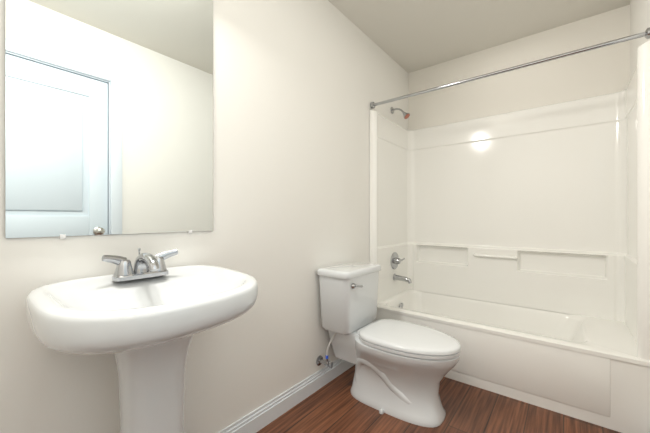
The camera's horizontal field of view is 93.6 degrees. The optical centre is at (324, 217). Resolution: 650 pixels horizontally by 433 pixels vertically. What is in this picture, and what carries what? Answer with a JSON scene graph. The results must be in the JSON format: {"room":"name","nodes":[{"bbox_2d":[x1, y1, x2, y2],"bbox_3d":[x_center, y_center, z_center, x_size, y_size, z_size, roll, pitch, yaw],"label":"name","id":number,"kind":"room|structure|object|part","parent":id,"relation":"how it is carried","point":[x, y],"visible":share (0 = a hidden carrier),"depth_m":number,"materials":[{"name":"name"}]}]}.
{"room":"bathroom","nodes":[
{"label":"bathroom","id":0,"kind":"room"},
{"bbox_2d":[0,0,407,432],"bbox_3d":[-0.295,-0.175,1.640,0.100,2.440,3.600,0,0,38],"label":"wall","id":1,"kind":"structure","parent":0,"point":[299,86],"depth_m":1.51,"materials":[{"name":"white paint"}]},
{"bbox_2d":[5,0,212,238],"bbox_3d":[-0.675,-0.480,1.071,0.010,1.086,0.619,0,0,38],"label":"mirror","id":2,"kind":"object","parent":1,"relation":"attached to","point":[108,117],"visible":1,"depth_m":1.01,"materials":[{"name":"clear glass"}]},
{"bbox_2d":[218,359,354,432],"bbox_3d":[-0.480,0.993,1.313,0.016,0.105,2.655,0,0,38],"label":"baseboard","id":3,"kind":"structure","parent":1,"relation":"attached to","point":[262,416],"depth_m":1.64,"materials":[{"name":"white paint"}]},
{"bbox_2d":[256,365,620,432],"bbox_3d":[0.339,1.095,1.136,1.720,0.100,3.600,0,0,38],"label":"floor","id":4,"kind":"structure","parent":0,"point":[334,406],"depth_m":1.60,"materials":[{"name":"brown wood"}]},
{"bbox_2d":[25,248,257,432],"bbox_3d":[-0.493,0.575,0.929,0.470,0.941,0.580,0,0,38],"label":"sink","id":5,"kind":"object","parent":4,"relation":"on","point":[146,318],"visible":1,"depth_m":0.88,"materials":[{"name":"white ceramic"}]},
{"bbox_2d":[101,248,178,281],"bbox_3d":[-0.586,0.151,1.002,0.140,0.095,0.233,0,0,38],"label":"faucet","id":6,"kind":"object","parent":5,"relation":"on","point":[147,266],"depth_m":1.00,"materials":[{"name":"silver metal"}]},
{"bbox_2d":[316,262,460,427],"bbox_3d":[0.368,0.674,1.764,0.781,0.741,0.418,0,0,38],"label":"toilet","id":7,"kind":"object","parent":4,"relation":"on","point":[403,369],"visible":1,"depth_m":1.68,"materials":[{"name":"white ceramic"}]},
{"bbox_3d":[0.161,0.488,1.929,0.242,0.369,0.418,0,0,38],"label":"tank","id":8,"kind":"part","parent":7,"relation":"part of","materials":[{"name":"white ceramic"}]},
{"bbox_3d":[0.186,0.390,1.763,0.028,0.033,0.082,0,0,38],"label":"lever","id":9,"kind":"part","parent":7,"relation":"part of","materials":[{"name":"silver metal"}]},
{"bbox_3d":[0.462,0.663,1.690,0.541,0.052,0.384,0,0,38],"label":"seat","id":10,"kind":"part","parent":7,"relation":"part of","materials":[{"name":"white plastic"}]},
{"bbox_2d":[369,27,649,432],"bbox_3d":[1.163,0.037,2.173,1.516,2.015,0.745,0,0,38],"label":"bathtub","id":11,"kind":"object","parent":4,"relation":"on","point":[509,252],"visible":0.98,"depth_m":2.19,"materials":[{"name":"white plastic"}]},
{"bbox_3d":[0.958,-0.880,1.915,1.514,0.052,0.052,0,0,38],"label":"curtain rod","id":12,"kind":"part","parent":11,"relation":"part of","materials":[{"name":"silver metal"}]},
{"bbox_2d":[328,0,630,72],"bbox_3d":[0.339,-1.445,1.136,1.720,0.100,3.600,0,0,38],"label":"ceiling","id":13,"kind":"structure","parent":0,"point":[408,36],"depth_m":2.17,"materials":[{"name":"white paint"}]},
{"bbox_2d":[408,5,629,129],"bbox_3d":[1.428,-0.175,2.506,1.520,2.440,0.100,0,0,38],"label":"wall","id":14,"kind":"structure","parent":0,"point":[597,72],"depth_m":2.33,"materials":[{"name":"white paint"}]},
{"bbox_2d":[630,0,649,79],"bbox_3d":[0.973,-0.175,0.632,0.100,2.440,3.600,0,0,38],"label":"wall","id":15,"kind":"structure","parent":0,"point":[639,16],"depth_m":1.80,"materials":[{"name":"white paint"}]}
]}

